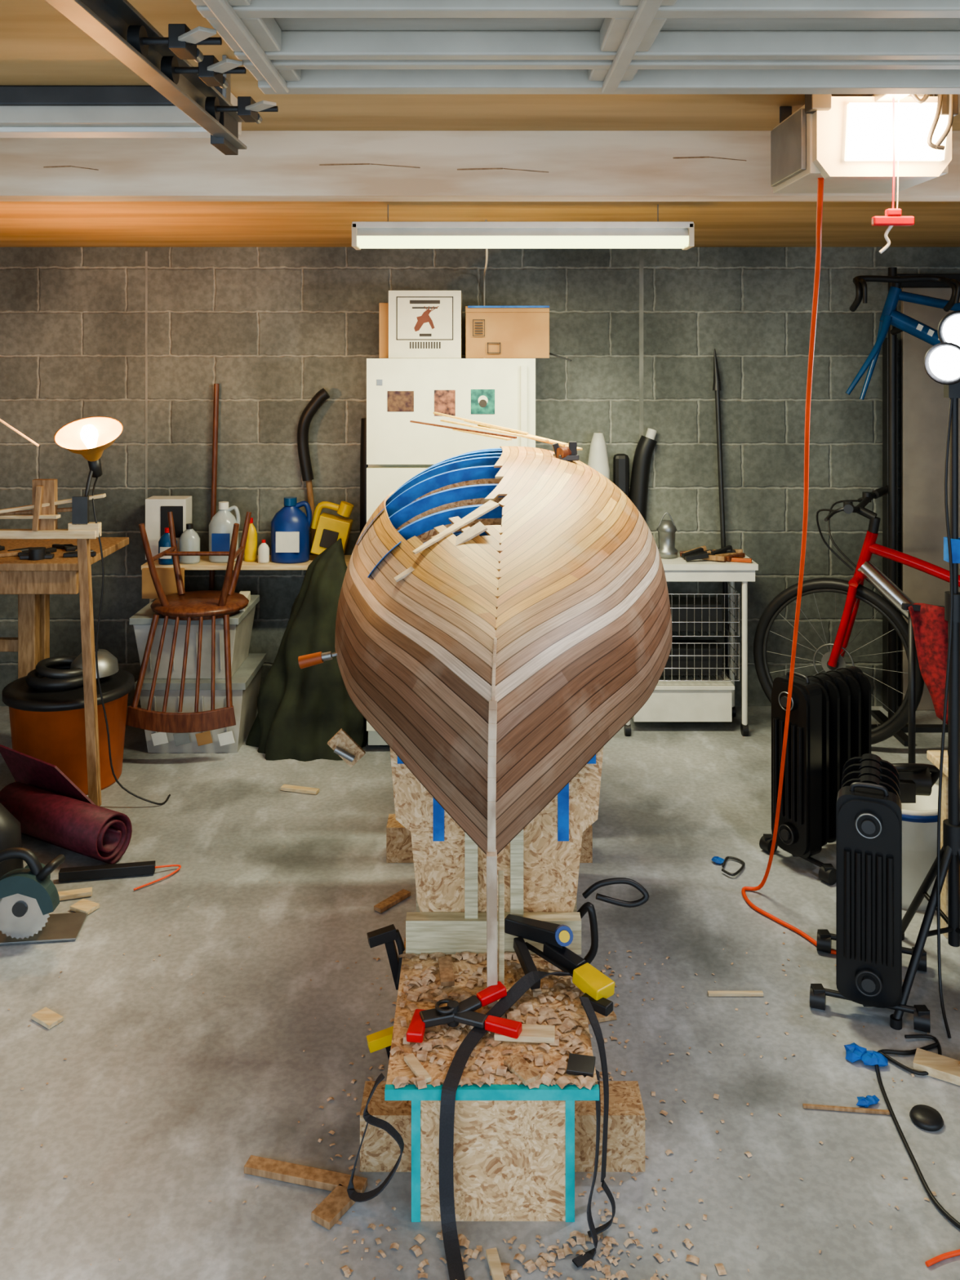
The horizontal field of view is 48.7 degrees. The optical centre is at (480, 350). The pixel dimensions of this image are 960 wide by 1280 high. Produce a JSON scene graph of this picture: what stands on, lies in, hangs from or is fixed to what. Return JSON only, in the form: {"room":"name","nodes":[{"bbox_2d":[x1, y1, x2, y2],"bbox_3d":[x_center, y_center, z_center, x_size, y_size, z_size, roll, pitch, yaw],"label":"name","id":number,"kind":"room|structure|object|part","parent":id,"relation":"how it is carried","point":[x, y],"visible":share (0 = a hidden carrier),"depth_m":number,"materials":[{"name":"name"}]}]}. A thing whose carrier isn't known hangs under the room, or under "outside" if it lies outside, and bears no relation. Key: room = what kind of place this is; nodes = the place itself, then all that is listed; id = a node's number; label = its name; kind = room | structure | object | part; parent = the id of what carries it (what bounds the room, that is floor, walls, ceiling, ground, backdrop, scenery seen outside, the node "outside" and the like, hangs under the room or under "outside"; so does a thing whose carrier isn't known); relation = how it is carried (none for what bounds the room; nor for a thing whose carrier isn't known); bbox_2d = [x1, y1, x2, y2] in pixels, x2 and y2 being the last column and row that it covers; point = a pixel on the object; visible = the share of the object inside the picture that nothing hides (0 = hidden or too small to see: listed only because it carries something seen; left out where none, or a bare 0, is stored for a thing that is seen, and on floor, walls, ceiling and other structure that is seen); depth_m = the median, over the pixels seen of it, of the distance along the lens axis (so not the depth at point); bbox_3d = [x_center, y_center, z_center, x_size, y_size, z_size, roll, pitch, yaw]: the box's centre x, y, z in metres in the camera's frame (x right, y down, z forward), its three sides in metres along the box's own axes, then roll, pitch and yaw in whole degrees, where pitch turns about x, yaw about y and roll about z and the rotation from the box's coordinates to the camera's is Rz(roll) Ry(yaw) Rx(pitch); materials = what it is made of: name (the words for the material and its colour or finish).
{"room":"home garage","nodes":[
{"label":"home garage","id":0,"kind":"room"},
{"bbox_2d":[0,706,959,1279],"bbox_3d":[0.000,1.690,0.050,12.000,0.100,10.100,0,0,0],"label":"floor","id":1,"kind":"structure","parent":0,"point":[230,1080],"depth_m":2.53,"materials":[{"name":"concrete"}]},
{"bbox_2d":[0,802,23,878],"bbox_3d":[-1.520,1.471,3.200,0.280,0.338,0.191,0,0,0],"label":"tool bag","id":2,"kind":"object","parent":1,"relation":"on","point":[10,826],"visible":0.5,"depth_m":3.18,"materials":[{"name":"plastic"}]},
{"bbox_2d":[0,847,88,944],"bbox_3d":[-1.275,1.508,3.000,0.304,0.256,0.174,0,0,0],"label":"saw","id":3,"kind":"object","parent":1,"relation":"on","point":[28,895],"visible":1,"depth_m":2.93,"materials":[{"name":"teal metal"}]},
{"bbox_2d":[0,418,106,806],"bbox_3d":[-1.734,0.864,3.775,0.772,1.553,0.160,0,0,0],"label":"workbench","id":4,"kind":"object","parent":1,"relation":"on","point":[43,514],"visible":0.88,"depth_m":3.80,"materials":[{"name":"brown wood"}]},
{"bbox_2d":[53,416,170,804],"bbox_3d":[-1.327,0.940,3.799,0.381,1.400,0.212,0,0,0],"label":"work lamp","id":5,"kind":"object","parent":4,"relation":"attached to","point":[88,437],"visible":1,"depth_m":3.80,"materials":[{"name":"metal"}]},
{"bbox_2d":[0,537,128,679],"bbox_3d":[-1.985,1.210,4.175,1.030,0.860,0.550,0,0,0],"label":"workbench","id":6,"kind":"object","parent":1,"relation":"on","point":[33,581],"visible":0.52,"depth_m":4.28,"materials":[{"name":"brown wood"}]},
{"bbox_2d":[0,543,96,559],"bbox_3d":[-1.833,0.760,4.102,0.756,0.040,0.276,0,0,5],"label":"tool","id":7,"kind":"object","parent":6,"relation":"on","point":[35,553],"visible":0.94,"depth_m":4.02,"materials":[{"name":"black plastic"}]},
{"bbox_2d":[0,744,132,864],"bbox_3d":[-1.426,1.502,3.537,0.600,0.270,0.160,0,0,29],"label":"rubber mat","id":8,"kind":"object","parent":1,"relation":"on","point":[49,807],"visible":0.91,"depth_m":3.46,"materials":[{"name":"red rubber"}]},
{"bbox_2d":[2,668,134,795],"bbox_3d":[-1.570,1.455,4.060,0.472,0.370,0.472,0,0,0],"label":"shop vacuum","id":9,"kind":"object","parent":1,"relation":"on","point":[48,726],"visible":0.58,"depth_m":3.89,"materials":[{"name":"plastic"}]},
{"bbox_2d":[25,644,119,690],"bbox_3d":[-1.566,1.201,4.070,0.332,0.132,0.263,0,0,0],"label":"hose","id":10,"kind":"object","parent":9,"relation":"on","point":[64,672],"visible":0.77,"depth_m":4.01,"materials":[{"name":"black plastic"}]},
{"bbox_2d":[58,860,181,890],"bbox_3d":[-1.113,1.621,3.269,0.364,0.032,0.125,0,0,-11],"label":"clamp","id":11,"kind":"object","parent":1,"relation":"on","point":[144,868],"visible":1,"depth_m":3.29,"materials":[{"name":"black plastic"}]},
{"bbox_2d":[134,653,266,752],"bbox_3d":[-1.173,1.491,4.500,0.449,0.298,0.424,0,0,0],"label":"storage bin","id":12,"kind":"object","parent":1,"relation":"on","point":[246,681],"visible":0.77,"depth_m":4.31,"materials":[{"name":"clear plastic"}]},
{"bbox_2d":[128,591,259,679],"bbox_3d":[-1.199,1.191,4.505,0.447,0.302,0.414,0,0,0],"label":"storage bin","id":13,"kind":"object","parent":12,"relation":"on","point":[241,624],"visible":0.7,"depth_m":4.33,"materials":[{"name":"plastic"}]},
{"bbox_2d":[125,511,251,733],"bbox_3d":[-1.178,1.092,4.369,0.438,0.810,0.421,0,0,0],"label":"wooden chair","id":14,"kind":"object","parent":13,"relation":"on","point":[201,606],"visible":1,"depth_m":4.23,"materials":[{"name":"brown wood"}]},
{"bbox_2d":[208,383,219,590],"bbox_3d":[-1.225,0.895,4.862,0.063,1.491,0.024,0,0,-40],"label":"handle","id":15,"kind":"object","parent":1,"relation":"on","point":[215,404],"visible":0.4,"depth_m":4.86,"materials":[{"name":"brown wood"}]},
{"bbox_2d":[141,555,351,602],"bbox_3d":[-1.005,1.285,4.710,0.930,0.710,0.260,0,0,0],"label":"wooden shelf unit","id":16,"kind":"object","parent":1,"relation":"on","point":[166,573],"visible":0.26,"depth_m":4.60,"materials":[{"name":"brown wood"}]},
{"bbox_2d":[158,527,177,564],"bbox_3d":[-1.365,0.852,4.638,0.080,0.155,0.068,0,0,0],"label":"bottle","id":17,"kind":"object","parent":16,"relation":"on","point":[164,543],"visible":0.62,"depth_m":4.61,"materials":[{"name":"blue plastic"}]},
{"bbox_2d":[145,495,191,559],"bbox_3d":[-1.400,0.794,4.772,0.180,0.270,0.115,0,0,0],"label":"speaker box","id":18,"kind":"object","parent":16,"relation":"on","point":[157,507],"visible":0.62,"depth_m":4.72,"materials":[{"name":"white plastic"}]},
{"bbox_2d":[178,523,199,564],"bbox_3d":[-1.275,0.844,4.660,0.090,0.170,0.072,0,0,0],"label":"plastic bottle","id":19,"kind":"object","parent":16,"relation":"on","point":[189,540],"visible":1,"depth_m":4.63,"materials":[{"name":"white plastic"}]},
{"bbox_2d":[208,501,240,563],"bbox_3d":[-1.131,0.799,4.698,0.139,0.260,0.108,0,0,0],"label":"jug","id":20,"kind":"object","parent":16,"relation":"on","point":[221,524],"visible":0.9,"depth_m":4.66,"materials":[{"name":"white plastic"}]},
{"bbox_2d":[244,517,257,561],"bbox_3d":[-1.015,0.834,4.700,0.056,0.190,0.045,0,0,0],"label":"bottle","id":21,"kind":"object","parent":16,"relation":"on","point":[251,549],"visible":0.83,"depth_m":4.68,"materials":[{"name":"yellow plastic"}]},
{"bbox_2d":[257,539,269,563],"bbox_3d":[-0.950,0.879,4.660,0.050,0.100,0.040,0,0,0],"label":"oil bottle","id":22,"kind":"object","parent":16,"relation":"on","point":[263,549],"visible":1,"depth_m":4.64,"materials":[{"name":"white plastic"}]},
{"bbox_2d":[271,496,311,564],"bbox_3d":[-0.834,0.789,4.698,0.182,0.280,0.140,0,0,0],"label":"jug","id":23,"kind":"object","parent":16,"relation":"on","point":[290,526],"visible":1,"depth_m":4.65,"materials":[{"name":"plastic"}]},
{"bbox_2d":[311,501,353,555],"bbox_3d":[-0.658,0.796,4.726,0.192,0.255,0.108,0,0,0],"label":"jug","id":24,"kind":"object","parent":16,"relation":"on","point":[330,528],"visible":0.84,"depth_m":4.68,"materials":[{"name":"plastic"}]},
{"bbox_2d":[245,537,367,761],"bbox_3d":[-0.728,1.210,4.407,0.505,0.860,0.335,0,0,0],"label":"tarp","id":25,"kind":"object","parent":1,"relation":"on","point":[300,710],"visible":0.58,"depth_m":4.32,"materials":[{"name":"green fabric"}]},
{"bbox_2d":[297,388,329,555],"bbox_3d":[-0.760,0.905,4.845,0.152,1.472,0.063,0,0,0],"label":"hose","id":26,"kind":"object","parent":1,"relation":"on","point":[322,395],"visible":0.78,"depth_m":4.83,"materials":[{"name":"black plastic"}]},
{"bbox_2d":[360,417,368,533],"bbox_3d":[-0.513,0.960,4.860,0.071,1.301,0.066,0,0,0],"label":"pole","id":27,"kind":"object","parent":1,"relation":"on","point":[363,465],"visible":0.31,"depth_m":4.83,"materials":[{"name":"plastic"}]},
{"bbox_2d":[366,358,535,746],"bbox_3d":[-0.117,0.835,4.567,0.685,1.610,0.585,0,0,0],"label":"refrigerator","id":28,"kind":"object","parent":1,"relation":"on","point":[398,449],"visible":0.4,"depth_m":4.30,"materials":[{"name":"white metal"}]},
{"bbox_2d":[378,290,462,358],"bbox_3d":[-0.249,-0.111,4.519,0.342,0.279,0.282,0,0,0],"label":"carton","id":29,"kind":"object","parent":28,"relation":"on","point":[413,324],"visible":1,"depth_m":4.38,"materials":[{"name":"cardboard"}]},
{"bbox_2d":[465,305,571,361],"bbox_3d":[0.162,-0.072,4.515,0.442,0.229,0.320,0,0,0],"label":"cardboard box","id":30,"kind":"object","parent":28,"relation":"on","point":[491,331],"visible":1,"depth_m":4.38,"materials":[{"name":"beige cardboard"}]},
{"bbox_2d":[7,875,957,1279],"bbox_3d":[0.063,1.635,2.501,2.479,0.006,1.620,0,0,0],"label":"wood shavings","id":31,"kind":"object","parent":1,"relation":"on","point":[541,1262],"visible":0.65,"depth_m":1.94},
{"bbox_2d":[297,412,671,1279],"bbox_3d":[0.026,0.933,2.929,0.992,1.413,2.345,0,0,10],"label":"boat","id":32,"kind":"object","parent":1,"relation":"on","point":[504,613],"visible":1,"depth_m":2.41,"materials":[{"name":"brown wood"}]},
{"bbox_3d":[0.033,1.013,2.283,0.039,0.738,0.206,0,0,0],"label":"stem","id":33,"kind":"part","parent":32,"relation":"part of","materials":[{"name":"brown wood"}]},
{"bbox_2d":[31,784,959,1279],"bbox_3d":[-0.181,1.626,2.687,2.546,0.026,1.340,0,0,41],"label":"wood offcuts","id":34,"kind":"object","parent":1,"relation":"on","point":[335,1206],"visible":0.86,"depth_m":2.28,"materials":[{"name":"brown wood"}]},
{"bbox_2d":[587,432,609,479],"bbox_3d":[0.535,1.005,4.800,0.110,1.270,0.110,0,0,0],"label":"foam mat","id":35,"kind":"object","parent":1,"relation":"on","point":[597,460],"visible":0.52,"depth_m":4.77,"materials":[{"name":"white plastic"}]},
{"bbox_2d":[613,428,657,521],"bbox_3d":[0.710,0.998,4.844,0.201,1.290,0.095,0,0,0],"label":"pipe","id":36,"kind":"object","parent":1,"relation":"on","point":[637,495],"visible":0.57,"depth_m":4.82,"materials":[{"name":"plastic"}]},
{"bbox_2d":[623,551,758,735],"bbox_3d":[0.890,1.272,4.643,0.580,0.735,0.285,0,0,0],"label":"drawer unit","id":37,"kind":"object","parent":1,"relation":"on","point":[693,686],"visible":0.62,"depth_m":4.55,"materials":[{"name":"white plastic"}]},
{"bbox_2d":[656,511,677,559],"bbox_3d":[0.820,0.805,4.660,0.096,0.197,0.096,0,0,0],"label":"lantern","id":38,"kind":"object","parent":37,"relation":"on","point":[666,529],"visible":0.96,"depth_m":4.63,"materials":[{"name":"metal"}]},
{"bbox_2d":[679,545,751,562],"bbox_3d":[1.018,0.878,4.614,0.288,0.050,0.186,0,0,0],"label":"tools","id":39,"kind":"object","parent":37,"relation":"on","point":[726,553],"visible":1,"depth_m":4.58,"materials":[{"name":"black plastic"}]},
{"bbox_2d":[712,348,728,678],"bbox_3d":[1.109,0.815,4.855,0.088,1.651,0.039,0,0,11],"label":"bar","id":40,"kind":"object","parent":1,"relation":"on","point":[717,383],"visible":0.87,"depth_m":4.85,"materials":[{"name":"metal"}]},
{"bbox_2d":[721,856,745,875],"bbox_3d":[0.799,1.630,3.358,0.068,0.012,0.127,0,0,25],"label":"coil","id":41,"kind":"object","parent":1,"relation":"on","point":[726,858],"visible":1,"depth_m":3.36,"materials":[{"name":"rubber"}]},
{"bbox_2d":[711,856,888,1107],"bbox_3d":[0.844,1.624,2.857,0.132,0.030,1.125,0,0,-4],"label":"tape","id":42,"kind":"object","parent":1,"relation":"on","point":[854,1052],"visible":1,"depth_m":2.44,"materials":[{"name":"blue plastic"}]},
{"bbox_2d":[759,666,871,884],"bbox_3d":[1.108,1.331,3.439,0.357,0.617,0.278,0,0,-33],"label":"radiator","id":43,"kind":"object","parent":1,"relation":"on","point":[829,724],"visible":0.76,"depth_m":3.35,"materials":[{"name":"black metal"}]},
{"bbox_2d":[753,485,959,744],"bbox_3d":[1.958,1.115,4.228,1.702,1.056,0.669,0,0,19],"label":"bicycle","id":44,"kind":"object","parent":1,"relation":"on","point":[854,588],"visible":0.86,"depth_m":4.33,"materials":[{"name":"red metal"}]},
{"bbox_2d":[809,753,930,1032],"bbox_3d":[0.998,1.351,2.716,0.276,0.577,0.355,0,0,21],"label":"radiator","id":45,"kind":"object","parent":1,"relation":"on","point":[869,949],"visible":0.98,"depth_m":2.57,"materials":[{"name":"black metal"}]},
{"bbox_2d":[845,266,959,746],"bbox_3d":[1.967,0.640,4.475,0.941,2.000,0.611,0,0,0],"label":"stand","id":46,"kind":"object","parent":1,"relation":"on","point":[893,322],"visible":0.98,"depth_m":4.48,"materials":[{"name":"paint"}]},
{"bbox_2d":[875,1034,959,1228],"bbox_3d":[0.957,1.631,2.223,0.176,0.013,0.637,0,0,8],"label":"power cord","id":47,"kind":"object","parent":1,"relation":"on","point":[936,1044],"visible":0.95,"depth_m":2.34,"materials":[{"name":"plastic"}]},
{"bbox_2d":[901,783,940,911],"bbox_3d":[1.290,1.490,3.220,0.286,0.300,0.286,0,0,0],"label":"bucket","id":48,"kind":"object","parent":1,"relation":"on","point":[919,819],"visible":0.21,"depth_m":3.10,"materials":[{"name":"plastic"}]},
{"bbox_2d":[891,763,939,803],"bbox_3d":[1.293,1.283,3.201,0.221,0.109,0.123,0,0,0],"label":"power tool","id":49,"kind":"object","parent":48,"relation":"in","point":[915,779],"visible":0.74,"depth_m":3.16,"materials":[{"name":"plastic"}]},
{"bbox_2d":[882,273,959,711],"bbox_3d":[2.315,0.645,4.845,0.930,1.990,0.070,0,0,0],"label":"door","id":50,"kind":"structure","parent":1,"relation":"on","point":[925,410],"depth_m":4.84,"materials":[{"name":"metal"}]},
{"bbox_2d":[889,310,959,1038],"bbox_3d":[1.216,0.769,2.723,0.315,1.742,0.455,0,0,20],"label":"work light","id":51,"kind":"object","parent":1,"relation":"on","point":[942,360],"visible":0.98,"depth_m":2.71,"materials":[{"name":"black plastic"}]},
{"bbox_2d":[909,1104,943,1131],"bbox_3d":[0.951,1.631,2.260,0.068,0.018,0.068,0,0,0],"label":"puck","id":52,"kind":"object","parent":1,"relation":"on","point":[924,1117],"visible":1,"depth_m":2.25,"materials":[{"name":"black plastic"}]},
{"bbox_2d":[926,750,947,937],"bbox_3d":[1.685,1.387,2.820,0.830,0.505,0.400,0,0,0],"label":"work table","id":53,"kind":"object","parent":1,"relation":"on","point":[933,756],"visible":0.3,"depth_m":2.97,"materials":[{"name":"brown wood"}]},
{"bbox_2d":[924,1248,959,1266],"bbox_3d":[0.900,1.635,1.915,0.203,0.008,0.038,0,0,0],"label":"air hose","id":54,"kind":"object","parent":1,"relation":"on","point":[939,1258],"visible":1,"depth_m":1.91,"materials":[{"name":"orange rubber"}]},
{"bbox_2d":[0,247,959,706],"bbox_3d":[0.150,0.490,4.999,5.900,2.300,0.202,0,0,0],"label":"wall","id":55,"kind":"structure","parent":0,"point":[140,338],"depth_m":4.90,"materials":[{"name":"grey concrete"}]},
{"bbox_2d":[483,219,488,306],"bbox_3d":[0.022,0.003,4.202,0.013,0.874,1.406,0,0,0],"label":"power cord","id":56,"kind":"object","parent":55,"relation":"attached to","point":[486,249],"visible":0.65,"depth_m":4.46,"materials":[{"name":"white plastic"}]},
{"bbox_2d":[0,0,959,247],"bbox_3d":[0.150,-0.555,2.550,5.500,0.150,4.700,0,0,0],"label":"ceiling","id":57,"kind":"structure","parent":0,"point":[39,46],"depth_m":3.48,"materials":[{"name":"paint"}]},
{"bbox_2d":[0,85,241,137],"bbox_3d":[-1.380,-0.443,1.982,1.840,0.075,0.135,0,0,0],"label":"strip light","id":58,"kind":"object","parent":57,"relation":"attached to","point":[25,111],"visible":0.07,"depth_m":1.93,"materials":[{"name":"paint"}]},
{"bbox_2d":[44,0,278,155],"bbox_3d":[-0.365,-0.406,1.050,0.135,0.148,1.500,0,0,0],"label":"door track","id":59,"kind":"object","parent":57,"relation":"attached to","point":[117,26],"visible":1,"depth_m":1.33,"materials":[{"name":"metal"}]},
{"bbox_2d":[0,130,959,201],"bbox_3d":[0.150,-0.409,2.354,5.500,0.142,0.091,0,0,0],"label":"ceiling beam","id":60,"kind":"structure","parent":57,"relation":"attached to","point":[275,166],"depth_m":2.31,"materials":[{"name":"beige wood"}]},
{"bbox_2d":[351,204,694,249],"bbox_3d":[0.138,-0.406,3.460,1.099,0.143,0.120,0,0,0],"label":"light","id":61,"kind":"object","parent":57,"relation":"attached to","point":[365,234],"visible":1,"depth_m":3.40,"materials":[{"name":"white plastic"}]},
{"bbox_2d":[191,0,959,93],"bbox_3d":[1.100,-0.386,0.285,2.800,0.068,2.370,0,0,0],"label":"garage door","id":62,"kind":"structure","parent":57,"relation":"attached to","point":[289,46],"depth_m":1.29,"materials":[{"name":"paint"}]},
{"bbox_2d":[770,93,958,193],"bbox_3d":[0.703,-0.393,0.810,0.255,0.175,2.620,0,0,0],"label":"garage door opener","id":63,"kind":"object","parent":57,"relation":"attached to","point":[846,142],"depth_m":1.85,"materials":[{"name":"white plastic"}]},
{"bbox_2d":[741,177,835,954],"bbox_3d":[0.815,0.660,2.565,0.224,1.960,1.317,0,0,8],"label":"extension cord","id":64,"kind":"object","parent":63,"relation":"hanging from","point":[820,180],"visible":0.96,"depth_m":2.71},
{"bbox_2d":[871,98,914,253],"bbox_3d":[0.712,-0.304,1.830,0.070,0.272,0.016,0,0,0],"label":"cord","id":65,"kind":"object","parent":63,"relation":"hanging from","point":[892,217],"visible":0.98,"depth_m":1.83,"materials":[{"name":"red plastic"}]},
{"bbox_2d":[901,603,947,763],"bbox_3d":[1.782,1.263,3.697,0.587,0.754,0.150,0,0,0],"label":"cloth","id":66,"kind":"object","parent":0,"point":[927,624],"visible":0.58,"depth_m":3.70,"materials":[{"name":"fabric"}]}
]}

